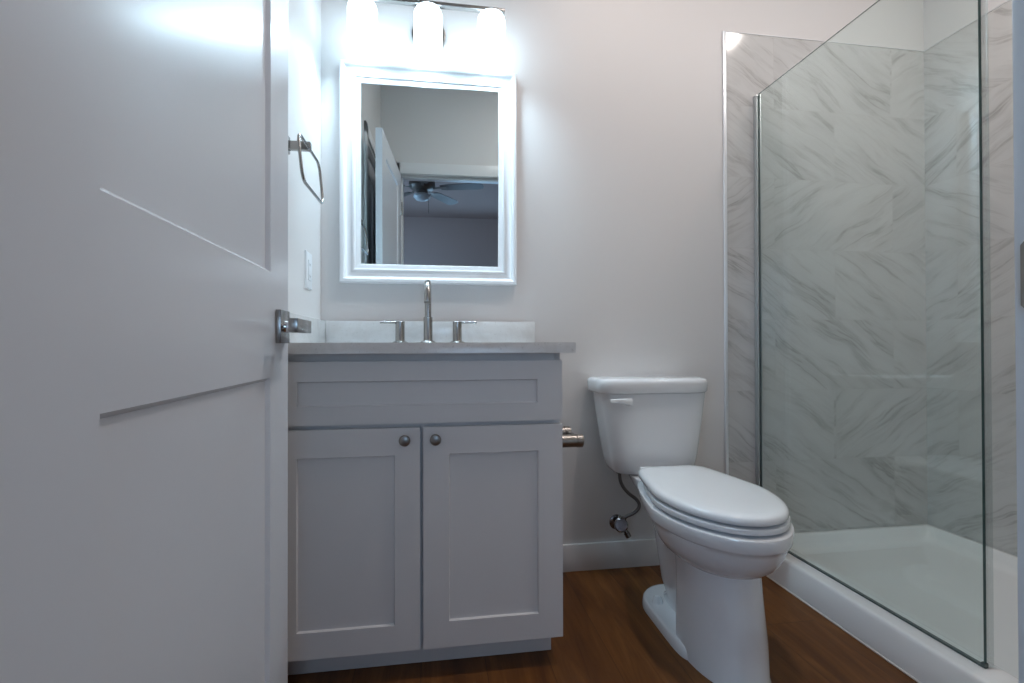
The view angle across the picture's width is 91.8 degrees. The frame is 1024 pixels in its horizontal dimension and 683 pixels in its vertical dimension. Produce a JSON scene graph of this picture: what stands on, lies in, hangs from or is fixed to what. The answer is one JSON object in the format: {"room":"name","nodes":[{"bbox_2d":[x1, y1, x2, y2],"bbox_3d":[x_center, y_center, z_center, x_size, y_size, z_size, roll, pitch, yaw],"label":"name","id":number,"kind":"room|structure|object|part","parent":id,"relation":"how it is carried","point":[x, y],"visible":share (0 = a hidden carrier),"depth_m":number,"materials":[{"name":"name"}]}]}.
{"room":"bathroom","nodes":[
{"label":"bathroom","id":0,"kind":"room"},
{"bbox_2d":[288,0,320,319],"bbox_3d":[-0.634,-0.471,1.037,0.100,2.740,1.580,0,0,-9],"label":"wall","id":1,"kind":"structure","parent":0,"point":[304,16],"depth_m":1.60,"materials":[{"name":"white paint"}]},
{"bbox_2d":[288,133,323,203],"bbox_3d":[-0.595,-0.496,1.392,0.083,0.167,0.244,0,0,-9],"label":"towel ring","id":2,"kind":"object","parent":1,"relation":"attached to","point":[300,146],"visible":0.86,"depth_m":1.38,"materials":[{"name":"silver metal"}]},
{"bbox_3d":[-0.597,-0.548,1.392,0.062,0.023,0.020,0,0,-9],"label":"post","id":3,"kind":"part","parent":2,"relation":"part of","materials":[{"name":"silver metal"}]},
{"bbox_2d":[305,250,311,289],"bbox_3d":[-0.669,-0.234,1.635,0.009,0.121,0.075,0,0,-9],"label":"wall outlet","id":4,"kind":"object","parent":1,"relation":"attached to","point":[308,257],"visible":1,"depth_m":1.62,"materials":[{"name":"white plastic"}]},
{"bbox_2d":[308,260,310,280],"bbox_3d":[-0.667,-0.234,1.635,0.003,0.067,0.034,0,0,-9],"label":"receptacle","id":5,"kind":"object","parent":4,"relation":"attached to","point":[309,261],"depth_m":1.63,"materials":[{"name":"grey plastic"}]},
{"bbox_2d":[288,565,917,682],"bbox_3d":[0.532,0.913,-0.833,4.800,0.060,5.807,0,0,-9],"label":"floor","id":6,"kind":"structure","parent":0,"point":[609,636],"depth_m":1.42,"materials":[{"name":"wood"}]},
{"bbox_2d":[288,353,562,674],"bbox_3d":[-0.277,0.468,1.585,0.766,0.867,0.587,0,0,-9],"label":"vanity cabinet","id":7,"kind":"object","parent":6,"relation":"on","point":[425,491],"visible":0.92,"depth_m":1.33,"materials":[{"name":"white paint"}]},
{"bbox_3d":[-0.431,0.526,1.303,0.373,0.591,0.020,0,0,-9],"label":"door","id":8,"kind":"part","parent":7,"relation":"part of","materials":[{"name":"white paint"}]},
{"bbox_3d":[-0.282,0.260,1.304,0.030,0.030,0.028,0,0,-9],"label":"knob","id":9,"kind":"part","parent":7,"relation":"part of","materials":[{"name":"silver metal"}]},
{"bbox_3d":[-0.238,0.136,1.335,0.764,0.167,0.020,0,0,-9],"label":"drawer","id":10,"kind":"part","parent":7,"relation":"part of","materials":[{"name":"white paint"}]},
{"bbox_2d":[288,313,575,353],"bbox_3d":[-0.262,0.054,1.592,0.798,0.264,0.584,0,0,-9],"label":"countertop","id":11,"kind":"structure","parent":7,"relation":"on","point":[325,337],"depth_m":1.75,"materials":[{"name":"stone"}]},
{"bbox_2d":[380,280,476,342],"bbox_3d":[-0.290,-0.104,1.729,0.342,0.220,0.151,0,0,-9],"label":"faucet","id":12,"kind":"object","parent":11,"relation":"on","point":[428,320],"visible":0.91,"depth_m":1.76,"materials":[{"name":"silver metal"}]},
{"bbox_3d":[-0.438,-0.068,1.755,0.058,0.010,0.010,0,0,-9],"label":"lever","id":13,"kind":"part","parent":12,"relation":"part of","materials":[{"name":"silver metal"}]},
{"bbox_3d":[-0.397,-0.033,1.761,0.055,0.079,0.055,0,0,-9],"label":"handle","id":14,"kind":"part","parent":12,"relation":"part of","materials":[{"name":"silver metal"}]},
{"bbox_3d":[-0.293,-0.104,1.728,0.055,0.220,0.151,0,0,-9],"label":"spout","id":15,"kind":"part","parent":12,"relation":"part of","materials":[{"name":"silver metal"}]},
{"bbox_3d":[-0.198,-0.033,1.791,0.055,0.079,0.055,0,0,-9],"label":"handle","id":16,"kind":"part","parent":12,"relation":"part of","materials":[{"name":"silver metal"}]},
{"bbox_3d":[-0.157,-0.068,1.797,0.058,0.010,0.010,0,0,-9],"label":"lever","id":17,"kind":"part","parent":12,"relation":"part of","materials":[{"name":"silver metal"}]},
{"bbox_3d":[-0.203,0.260,1.316,0.030,0.030,0.028,0,0,-9],"label":"knob","id":18,"kind":"part","parent":7,"relation":"part of","materials":[{"name":"silver metal"}]},
{"bbox_3d":[-0.049,0.525,1.361,0.384,0.591,0.020,0,0,-9],"label":"door","id":19,"kind":"part","parent":7,"relation":"part of","materials":[{"name":"white paint"}]},
{"bbox_2d":[562,426,583,447],"bbox_3d":[0.159,0.289,1.510,0.076,0.048,0.185,0,0,-9],"label":"toilet paper holder","id":20,"kind":"object","parent":7,"relation":"attached to","point":[569,438],"visible":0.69,"depth_m":1.43,"materials":[{"name":"silver metal"}]},
{"bbox_3d":[0.148,0.290,1.578,0.076,0.048,0.048,0,0,-9],"label":"post","id":21,"kind":"part","parent":20,"relation":"part of","materials":[{"name":"silver metal"}]},
{"bbox_3d":[0.169,0.289,1.443,0.076,0.048,0.048,0,0,-9],"label":"post","id":22,"kind":"part","parent":20,"relation":"part of","materials":[{"name":"silver metal"}]},
{"bbox_2d":[587,375,794,682],"bbox_3d":[0.555,0.517,1.598,0.429,0.767,0.804,0,0,-8],"label":"toilet","id":23,"kind":"object","parent":6,"relation":"on","point":[717,534],"visible":1,"depth_m":1.39,"materials":[{"name":"white ceramic"}]},
{"bbox_3d":[0.391,0.219,1.777,0.088,0.032,0.029,0,0,-8],"label":"flush lever","id":24,"kind":"part","parent":23,"relation":"part of","materials":[{"name":"white plastic"}]},
{"bbox_3d":[0.514,0.163,1.893,0.429,0.054,0.213,0,0,-8],"label":"tank lid","id":25,"kind":"part","parent":23,"relation":"part of","materials":[{"name":"white ceramic"}]},
{"bbox_3d":[0.523,0.344,1.895,0.407,0.307,0.186,0,0,-8],"label":"tank","id":26,"kind":"part","parent":23,"relation":"part of","materials":[{"name":"white ceramic"}]},
{"bbox_3d":[0.587,0.444,1.483,0.339,0.029,0.538,0,0,-8],"label":"lid","id":27,"kind":"part","parent":23,"relation":"part of","materials":[{"name":"white plastic"}]},
{"bbox_3d":[0.588,0.472,1.472,0.346,0.017,0.520,0,0,-8],"label":"seat","id":28,"kind":"part","parent":23,"relation":"part of","materials":[{"name":"white plastic"}]},
{"bbox_2d":[766,524,1018,682],"bbox_3d":[1.516,0.848,1.353,0.906,0.095,1.576,0,0,-9],"label":"shower pan","id":29,"kind":"object","parent":6,"relation":"on","point":[931,576],"visible":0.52,"depth_m":1.67,"materials":[{"name":"white plastic"}]},
{"bbox_2d":[753,0,988,668],"bbox_3d":[1.098,-0.116,1.651,0.026,1.838,0.876,0,0,-9],"label":"glass frame","id":30,"kind":"object","parent":29,"relation":"on","point":[757,110],"visible":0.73,"depth_m":2.06,"materials":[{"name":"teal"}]},
{"bbox_2d":[321,0,923,543],"bbox_3d":[0.563,-0.467,2.069,2.777,2.740,0.100,0,0,-9],"label":"wall","id":31,"kind":"structure","parent":0,"point":[619,103],"depth_m":1.99,"materials":[{"name":"white paint"}]},
{"bbox_2d":[347,0,504,61],"bbox_3d":[-0.314,-1.134,1.802,0.574,0.183,0.172,0,0,-9],"label":"vanity light","id":32,"kind":"object","parent":31,"relation":"attached to","point":[428,32],"visible":1,"depth_m":1.75,"materials":[{"name":"white glass"}]},
{"bbox_3d":[-0.523,-1.117,1.734,0.101,0.148,0.101,0,0,-9],"label":"lamp shade","id":33,"kind":"part","parent":32,"relation":"part of","materials":[{"name":"white glass"}]},
{"bbox_3d":[-0.299,-1.117,1.768,0.101,0.148,0.101,0,0,-9],"label":"lamp shade","id":34,"kind":"part","parent":32,"relation":"part of","materials":[{"name":"white glass"}]},
{"bbox_3d":[-0.075,-1.117,1.802,0.101,0.148,0.101,0,0,-9],"label":"lamp shade","id":35,"kind":"part","parent":32,"relation":"part of","materials":[{"name":"white glass"}]},
{"bbox_2d":[340,59,516,285],"bbox_3d":[-0.307,-0.624,1.870,0.654,0.814,0.034,0,0,-9],"label":"wall mirror","id":36,"kind":"object","parent":31,"relation":"attached to","point":[428,155],"visible":0.98,"depth_m":1.87,"materials":[{"name":"white paint"}]},
{"bbox_2d":[361,84,497,266],"bbox_3d":[-0.309,-0.624,1.879,0.518,0.678,0.004,0,0,-8],"label":"mirror glass","id":37,"kind":"object","parent":36,"relation":"attached to","point":[429,156],"depth_m":1.88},
{"bbox_2d":[326,321,534,342],"bbox_3d":[-0.296,-0.035,1.873,0.776,0.083,0.020,0,0,-9],"label":"backsplash","id":38,"kind":"structure","parent":31,"relation":"attached to","point":[336,331],"depth_m":1.86,"materials":[{"name":"stone"}]},
{"bbox_2d":[563,538,658,571],"bbox_3d":[0.496,0.850,1.991,0.912,0.106,0.014,0,0,-9],"label":"baseboard","id":39,"kind":"structure","parent":31,"relation":"attached to","point":[639,552],"depth_m":1.97,"materials":[{"name":"white paint"}]},
{"bbox_2d":[609,473,640,538],"bbox_3d":[0.440,0.622,1.941,0.107,0.284,0.099,0,0,-9],"label":"supply valve","id":40,"kind":"object","parent":31,"relation":"attached to","point":[618,522],"visible":0.91,"depth_m":1.91,"materials":[{"name":"silver metal"}]},
{"bbox_2d":[722,31,728,474],"bbox_3d":[0.889,-0.241,2.062,0.016,2.111,0.008,0,0,-9],"label":"trim","id":41,"kind":"structure","parent":31,"relation":"attached to","point":[723,32],"depth_m":2.06,"materials":[{"name":"white"}]},
{"bbox_2d":[726,32,927,532],"bbox_3d":[1.369,-0.240,2.138,0.957,2.108,0.003,0,0,-9],"label":"tiled wall","id":42,"kind":"structure","parent":31,"relation":"attached to","point":[844,252],"depth_m":2.14,"materials":[{"name":"tile"}]},
{"bbox_2d":[726,31,923,51],"bbox_3d":[1.367,-1.296,2.144,0.957,0.004,0.005,0,0,-9],"label":"trim","id":43,"kind":"structure","parent":42,"relation":"attached to","point":[726,31],"depth_m":2.14,"materials":[{"name":"white paint"}]},
{"bbox_2d":[923,0,1006,49],"bbox_3d":[2.013,-0.474,1.440,0.100,2.740,1.580,0,0,-9],"label":"wall","id":44,"kind":"structure","parent":0,"point":[942,18],"depth_m":2.12,"materials":[{"name":"white paint"}]},
{"bbox_2d":[924,0,1016,555],"bbox_3d":[1.962,-0.246,1.433,0.003,2.108,1.568,0,0,-9],"label":"tiled wall","id":45,"kind":"structure","parent":44,"relation":"attached to","point":[951,78],"depth_m":2.02,"materials":[{"name":"tile"}]},
{"bbox_2d":[924,0,1008,50],"bbox_3d":[1.959,-1.302,1.440,0.005,0.004,1.565,0,0,-9],"label":"trim","id":46,"kind":"structure","parent":45,"relation":"attached to","point":[1007,0],"depth_m":2.04,"materials":[{"name":"white paint"}]},
{"bbox_3d":[0.354,-0.478,0.330,4.600,2.740,0.115,0,0,-9],"label":"wall","id":47,"kind":"structure","parent":0,"visible":0},
{"bbox_2d":[0,0,310,682],"bbox_3d":[-0.418,-0.127,0.662,0.147,2.030,0.764,0,0,-10],"label":"door","id":48,"kind":"structure","parent":47,"relation":"in","point":[146,324],"depth_m":0.50,"materials":[{"name":"white paint"}]},
{"bbox_3d":[-0.454,-0.029,0.982,0.010,0.065,0.065,0,0,-10],"label":"handle","id":49,"kind":"part","parent":48,"relation":"part of","materials":[{"name":"silver metal"}]},
{"bbox_3d":[-0.404,-0.029,0.947,0.016,0.025,0.114,0,0,-10],"label":"lever","id":50,"kind":"part","parent":48,"relation":"part of","materials":[{"name":"silver metal"}]},
{"bbox_2d":[1012,0,1023,682],"bbox_3d":[0.047,-0.171,0.282,0.914,2.125,0.142,0,0,-9],"label":"trim","id":51,"kind":"structure","parent":47,"relation":"attached to","point":[1017,5],"depth_m":0.41,"materials":[{"name":"white paint"}]},
{"bbox_2d":[1020,242,1023,307],"bbox_3d":[0.414,-0.053,0.371,0.004,0.080,0.056,0,0,-9],"label":"strike plate","id":52,"kind":"object","parent":51,"relation":"attached to","point":[1022,244],"visible":1,"depth_m":0.40,"materials":[{"name":"silver metal"}]}
]}

